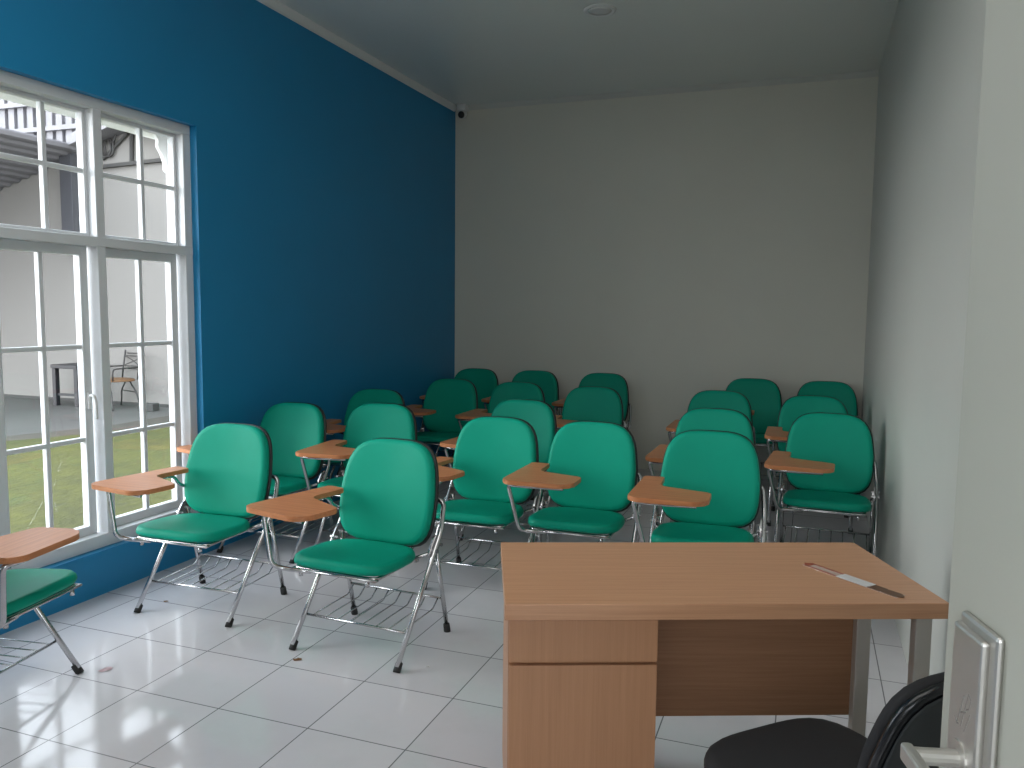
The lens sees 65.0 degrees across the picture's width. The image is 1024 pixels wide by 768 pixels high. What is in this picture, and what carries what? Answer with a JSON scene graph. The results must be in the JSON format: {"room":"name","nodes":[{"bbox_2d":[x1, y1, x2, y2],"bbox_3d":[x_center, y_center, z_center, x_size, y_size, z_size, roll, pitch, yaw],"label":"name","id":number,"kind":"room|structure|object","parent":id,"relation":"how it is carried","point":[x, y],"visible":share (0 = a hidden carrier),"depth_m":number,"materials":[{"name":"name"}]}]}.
{"room":"classroom","nodes":[
{"label":"classroom","id":0,"kind":"room"},
{"bbox_2d":[0,69,196,421],"bbox_3d":[-1.988,-0.748,4.964,0.170,3.755,7.820,3,6,20],"label":"wall","id":1,"kind":"structure","parent":0,"point":[0,69],"depth_m":4.88,"materials":[{"name":"white paint"}]},
{"bbox_2d":[0,92,163,138],"bbox_3d":[-2.567,-1.542,3.712,0.120,0.305,2.970,3,6,20],"label":"trim","id":2,"kind":"structure","parent":1,"relation":"attached to","point":[4,96],"depth_m":4.24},
{"bbox_2d":[0,70,199,568],"bbox_3d":[-2.418,-0.258,3.744,0.105,2.365,2.520,3,6,20],"label":"window","id":3,"kind":"structure","parent":1,"relation":"in","point":[90,247],"depth_m":4.28,"materials":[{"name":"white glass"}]},
{"bbox_2d":[153,134,169,241],"bbox_3d":[-2.088,-0.447,5.009,0.025,2.715,0.335,3,6,20],"label":"trim","id":4,"kind":"structure","parent":1,"relation":"attached to","point":[160,141],"depth_m":4.86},
{"bbox_2d":[0,0,455,634],"bbox_3d":[-1.911,-0.687,4.860,0.050,3.655,7.670,3,6,20],"label":"wall","id":5,"kind":"structure","parent":0,"point":[323,181],"depth_m":5.52,"materials":[{"name":"blue paint"}]},
{"bbox_2d":[257,0,456,111],"bbox_3d":[-1.850,-2.479,4.689,0.035,0.055,7.390,3,6,20],"label":"trim","id":6,"kind":"structure","parent":5,"relation":"attached to","point":[277,6],"depth_m":6.28,"materials":[{"name":"white paint"}]},
{"bbox_2d":[0,455,907,767],"bbox_3d":[-0.080,1.179,4.293,3.930,0.080,7.570,3,6,20],"label":"floor","id":7,"kind":"structure","parent":0,"point":[183,688],"depth_m":3.37,"materials":[{"name":"tile"}]},
{"bbox_2d":[0,527,83,674],"bbox_3d":[-1.968,0.782,3.060,0.735,0.918,0.607,1,5,9],"label":"chair","id":8,"kind":"object","parent":7,"relation":"on","point":[22,591],"visible":1,"depth_m":3.01,"materials":[{"name":"green plastic"}]},
{"bbox_2d":[0,638,55,673],"bbox_3d":[-2.113,1.073,3.122,0.341,0.057,0.540,1,5,9],"label":"basket","id":9,"kind":"object","parent":8,"relation":"on","point":[47,645],"depth_m":3.26,"materials":[{"name":"silver metal"}]},
{"bbox_2d":[97,667,112,671],"bbox_3d":[-1.714,1.202,3.387,0.058,0.008,0.031,-3,6,-31],"label":"wrapper","id":10,"kind":"object","parent":7,"relation":"on","point":[106,668],"visible":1,"depth_m":3.38,"materials":[{"name":"white paper"}]},
{"bbox_2d":[91,423,286,627],"bbox_3d":[-1.611,0.696,4.035,0.660,0.918,0.722,2,6,18],"label":"chair","id":11,"kind":"object","parent":7,"relation":"on","point":[228,469],"visible":0.98,"depth_m":4.16,"materials":[{"name":"green leather"}]},
{"bbox_2d":[152,553,272,593],"bbox_3d":[-1.534,0.981,4.182,0.540,0.057,0.341,2,6,18],"label":"basket","id":12,"kind":"object","parent":11,"relation":"on","point":[154,569],"depth_m":4.13,"materials":[{"name":"silver metal"}]},
{"bbox_2d":[177,402,334,563],"bbox_3d":[-1.590,0.605,5.012,0.713,0.918,0.750,3,6,21],"label":"chair","id":13,"kind":"object","parent":7,"relation":"on","point":[291,427],"visible":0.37,"depth_m":5.16,"materials":[{"name":"green leather"}]},
{"bbox_2d":[249,516,328,537],"bbox_3d":[-1.477,0.891,5.159,0.540,0.057,0.341,3,6,21],"label":"basket","id":14,"kind":"object","parent":13,"relation":"on","point":[305,526],"depth_m":5.02,"materials":[{"name":"silver metal"}]},
{"bbox_2d":[246,438,450,672],"bbox_3d":[-0.721,0.745,3.595,0.670,0.918,0.722,3,6,23],"label":"chair","id":15,"kind":"object","parent":7,"relation":"on","point":[389,490],"visible":1,"depth_m":3.70,"materials":[{"name":"green plastic"}]},
{"bbox_2d":[307,582,440,633],"bbox_3d":[-0.629,1.032,3.733,0.540,0.057,0.341,3,6,23],"label":"basket","id":16,"kind":"object","parent":15,"relation":"on","point":[412,620],"depth_m":3.70,"materials":[{"name":"silver metal"}]},
{"bbox_2d":[295,403,416,544],"bbox_3d":[-0.931,0.613,5.002,0.584,0.918,0.735,2,5,15],"label":"chair","id":17,"kind":"object","parent":7,"relation":"on","point":[369,421],"visible":0.4,"depth_m":5.20,"materials":[{"name":"green leather"}]},
{"bbox_2d":[323,524,346,532],"bbox_3d":[-0.895,0.896,5.169,0.540,0.057,0.341,2,5,15],"label":"basket","id":18,"kind":"object","parent":17,"relation":"on","point":[328,530],"depth_m":5.07,"materials":[{"name":"silver metal"}]},
{"bbox_2d":[320,389,404,501],"bbox_3d":[-1.153,0.525,5.931,0.607,0.918,0.735,3,6,20],"label":"chair","id":19,"kind":"object","parent":7,"relation":"on","point":[362,397],"visible":0.13,"depth_m":6.13,"materials":[{"name":"green leather"}]},
{"bbox_2d":[407,378,477,465],"bbox_3d":[-0.641,0.439,6.911,0.607,0.918,0.735,2,6,18],"label":"chair","id":20,"kind":"object","parent":7,"relation":"on","point":[446,398],"visible":0.57,"depth_m":7.10,"materials":[{"name":"green leather"}]},
{"bbox_2d":[420,368,498,457],"bbox_3d":[-0.479,0.343,7.827,0.607,0.946,0.735,3,6,20],"label":"chair","id":21,"kind":"object","parent":7,"relation":"on","point":[485,381],"visible":0.17,"depth_m":8.00,"materials":[{"name":"green leather"}]},
{"bbox_2d":[425,416,542,589],"bbox_3d":[-0.231,0.676,4.400,0.683,0.918,0.739,2,6,19],"label":"chair","id":22,"kind":"object","parent":7,"relation":"on","point":[488,449],"visible":0.67,"depth_m":4.56,"materials":[{"name":"green leather"}]},
{"bbox_2d":[434,537,501,569],"bbox_3d":[-0.138,0.961,4.550,0.540,0.057,0.341,2,6,19],"label":"basket","id":23,"kind":"object","parent":22,"relation":"on","point":[457,539],"depth_m":4.57,"materials":[{"name":"silver metal"}]},
{"bbox_2d":[440,399,559,541],"bbox_3d":[-0.052,0.593,5.316,0.607,0.918,0.735,3,6,23],"label":"chair","id":24,"kind":"object","parent":7,"relation":"on","point":[539,414],"visible":0.2,"depth_m":5.46,"materials":[{"name":"green leather"}]},
{"bbox_2d":[511,504,532,525],"bbox_3d":[0.013,0.877,5.472,0.540,0.057,0.341,3,6,23],"label":"basket","id":25,"kind":"object","parent":24,"relation":"on","point":[520,504],"depth_m":5.40,"materials":[{"name":"silver metal"}]},
{"bbox_2d":[455,382,546,499],"bbox_3d":[-0.062,0.469,6.656,0.607,0.918,0.735,2,6,19],"label":"chair","id":26,"kind":"object","parent":7,"relation":"on","point":[505,391],"visible":0.25,"depth_m":6.86,"materials":[{"name":"green leather"}]},
{"bbox_2d":[481,370,561,431],"bbox_3d":[0.110,0.366,7.632,0.607,0.946,0.735,2,6,19],"label":"chair","id":27,"kind":"object","parent":7,"relation":"on","point":[548,382],"visible":0.15,"depth_m":7.80,"materials":[{"name":"green plastic"}]},
{"bbox_2d":[503,421,642,541],"bbox_3d":[0.344,0.695,4.251,0.607,0.918,0.705,3,6,20],"label":"chair","id":28,"kind":"object","parent":7,"relation":"on","point":[591,467],"visible":0.85,"depth_m":4.38,"materials":[{"name":"green leather"}]},
{"bbox_2d":[546,386,626,493],"bbox_3d":[0.550,0.507,6.303,0.607,0.918,0.735,2,6,19],"label":"chair","id":29,"kind":"object","parent":7,"relation":"on","point":[584,403],"visible":0.22,"depth_m":6.50,"materials":[{"name":"green leather"}]},
{"bbox_2d":[552,373,631,430],"bbox_3d":[0.750,0.395,7.397,0.607,0.946,0.735,3,6,20],"label":"chair","id":30,"kind":"object","parent":7,"relation":"on","point":[617,382],"visible":0.22,"depth_m":7.56,"materials":[{"name":"green leather"}]},
{"bbox_2d":[628,430,766,541],"bbox_3d":[0.924,0.730,3.936,0.607,0.918,0.735,2,6,19],"label":"chair","id":31,"kind":"object","parent":7,"relation":"on","point":[709,483],"visible":0.7,"depth_m":4.09,"materials":[{"name":"green leather"}]},
{"bbox_2d":[645,408,754,541],"bbox_3d":[1.176,0.643,4.906,0.607,0.918,0.735,3,6,21],"label":"chair","id":32,"kind":"object","parent":7,"relation":"on","point":[719,419],"visible":0.15,"depth_m":5.10,"materials":[{"name":"green leather"}]},
{"bbox_2d":[666,390,755,446],"bbox_3d":[1.517,0.537,6.086,0.607,0.918,0.735,3,6,20],"label":"chair","id":33,"kind":"object","parent":7,"relation":"on","point":[722,399],"visible":0.16,"depth_m":6.29,"materials":[{"name":"green plastic"}]},
{"bbox_2d":[501,542,948,767],"bbox_3d":[0.571,0.937,2.476,1.206,0.750,0.574,0,5,-2],"label":"desk","id":34,"kind":"object","parent":7,"relation":"on","point":[602,640],"visible":0.86,"depth_m":2.29,"materials":[{"name":"laminate"}]},
{"bbox_2d":[802,563,904,597],"bbox_3d":[0.996,0.573,2.361,0.042,0.003,0.342,-2,6,-29],"label":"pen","id":35,"kind":"object","parent":34,"relation":"on","point":[849,578],"visible":1,"depth_m":2.35,"materials":[{"name":"plastic"}]},
{"bbox_2d":[726,378,781,481],"bbox_3d":[2.034,0.449,6.946,0.607,0.946,0.735,3,6,20],"label":"chair","id":36,"kind":"object","parent":7,"relation":"on","point":[763,395],"visible":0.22,"depth_m":7.11,"materials":[{"name":"green leather"}]},
{"bbox_2d":[764,395,852,533],"bbox_3d":[2.136,0.573,5.763,0.607,0.918,0.735,3,6,20],"label":"chair","id":37,"kind":"object","parent":7,"relation":"on","point":[793,407],"visible":0.4,"depth_m":5.98,"materials":[{"name":"green leather"}]},
{"bbox_2d":[771,489,845,511],"bbox_3d":[2.194,0.857,5.923,0.540,0.057,0.341,3,6,20],"label":"basket","id":38,"kind":"object","parent":37,"relation":"on","point":[774,489],"depth_m":5.86,"materials":[{"name":"silver metal"}]},
{"bbox_2d":[764,412,879,556],"bbox_3d":[1.825,0.667,4.718,0.622,0.918,0.761,3,6,22],"label":"chair","id":39,"kind":"object","parent":7,"relation":"on","point":[828,458],"visible":0.89,"depth_m":4.87,"materials":[{"name":"green leather"}]},
{"bbox_2d":[783,525,869,550],"bbox_3d":[1.900,0.950,4.885,0.540,0.057,0.341,3,6,22],"label":"basket","id":40,"kind":"object","parent":39,"relation":"on","point":[785,526],"depth_m":5.00,"materials":[{"name":"silver metal"}]},
{"bbox_2d":[787,381,859,494],"bbox_3d":[2.610,0.474,6.735,0.607,0.946,0.735,3,6,20],"label":"chair","id":41,"kind":"object","parent":7,"relation":"on","point":[843,392],"visible":0.1,"depth_m":6.93,"materials":[{"name":"green leather"}]},
{"bbox_2d":[704,672,944,767],"bbox_3d":[0.751,0.939,1.776,0.456,0.882,0.618,-2,6,-25],"label":"chair","id":42,"kind":"object","parent":7,"relation":"on","point":[913,715],"visible":0.41,"depth_m":1.86,"materials":[{"name":"black fabric"}]},
{"bbox_2d":[277,0,898,104],"bbox_3d":[-0.002,-2.474,3.993,4.080,0.100,7.670,3,6,20],"label":"ceiling","id":43,"kind":"structure","parent":0,"point":[469,52],"depth_m":6.11,"materials":[{"name":"white paint"}]},
{"bbox_2d":[457,104,468,118],"bbox_3d":[-0.498,-2.730,8.071,0.099,0.151,0.151,3,6,20],"label":"security camera","id":44,"kind":"object","parent":43,"relation":"attached to","point":[463,109],"visible":1,"depth_m":8.04,"materials":[{"name":"white plastic"}]},
{"bbox_2d":[584,4,615,16],"bbox_3d":[0.601,-2.550,5.496,0.224,0.012,0.224,3,6,20],"label":"recessed light","id":45,"kind":"object","parent":43,"relation":"in","point":[595,10],"visible":1,"depth_m":5.48,"materials":[{"name":"white paint"}]},
{"bbox_2d":[588,7,611,14],"bbox_3d":[0.601,-2.550,5.496,0.162,0.010,0.162,3,6,20],"label":"diffuser","id":46,"kind":"object","parent":45,"relation":"attached to","point":[591,10],"depth_m":5.49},
{"bbox_2d":[454,77,878,479],"bbox_3d":[1.268,-0.919,7.711,3.930,3.655,0.100,3,6,20],"label":"wall","id":47,"kind":"structure","parent":0,"point":[678,246],"depth_m":7.55,"materials":[{"name":"grey paint"}]},
{"bbox_2d":[468,70,878,109],"bbox_3d":[1.278,-2.711,7.479,3.900,0.045,0.030,3,6,20],"label":"trim","id":48,"kind":"structure","parent":47,"relation":"attached to","point":[875,73],"depth_m":7.37,"materials":[{"name":"beige paint"}]},
{"bbox_2d":[860,0,985,675],"bbox_3d":[1.855,-0.522,3.477,0.120,3.655,7.670,3,6,20],"label":"wall","id":49,"kind":"structure","parent":0,"point":[930,71],"depth_m":3.55,"materials":[{"name":"grey paint"}]},
{"bbox_2d":[900,0,1023,767],"bbox_3d":[0.494,0.414,0.631,0.120,2.112,0.800,1,5,5],"label":"door","id":50,"kind":"structure","parent":49,"relation":"in","point":[982,726],"depth_m":0.91,"materials":[{"name":"white paint"}]},
{"label":"outside","id":51,"kind":"structure","parent":0,"visible":0},
{"bbox_2d":[4,397,169,435],"bbox_3d":[-10.127,0.539,10.230,34.000,0.160,28.000,3,6,20],"label":"ground","id":52,"kind":"structure","parent":51,"point":[22,415],"depth_m":11.03,"materials":[{"name":"concrete"}]},
{"bbox_2d":[50,363,78,406],"bbox_3d":[-6.569,0.004,12.190,0.520,0.615,0.520,3,6,20],"label":"patio table","id":53,"kind":"object","parent":52,"relation":"on","point":[55,367],"visible":0.48,"depth_m":12.01,"materials":[{"name":"grey metal"}]},
{"bbox_2d":[0,99,168,406],"bbox_3d":[-8.720,-2.082,11.134,13.800,4.920,4.300,3,6,20],"label":"annex building","id":54,"kind":"structure","parent":52,"relation":"on","point":[20,205],"depth_m":12.23,"materials":[{"name":"paint"}]},
{"bbox_2d":[6,416,169,440],"bbox_3d":[-4.816,0.526,10.099,0.863,0.016,4.355,3,6,29],"label":"curb","id":55,"kind":"object","parent":52,"relation":"on","point":[153,421],"visible":0.31,"depth_m":9.63,"materials":[{"name":"grey concrete"}]},
{"bbox_2d":[6,422,171,533],"bbox_3d":[-4.311,0.910,5.963,4.680,0.022,12.000,3,6,20],"label":"lawn","id":56,"kind":"structure","parent":52,"relation":"on","point":[25,470],"depth_m":7.02,"materials":[{"name":"green plant"}]},
{"bbox_2d":[110,350,138,410],"bbox_3d":[-5.769,-0.069,11.859,0.660,0.849,0.585,5,7,38],"label":"armchair","id":57,"kind":"object","parent":52,"relation":"on","point":[113,379],"visible":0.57,"depth_m":11.83,"materials":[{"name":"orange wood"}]},
{"bbox_2d":[138,403,158,411],"bbox_3d":[-5.220,0.331,11.547,0.240,0.110,0.160,1,5,9],"label":"concrete block","id":58,"kind":"object","parent":52,"relation":"on","point":[150,407],"visible":0.71,"depth_m":11.48,"materials":[{"name":"grey concrete"}]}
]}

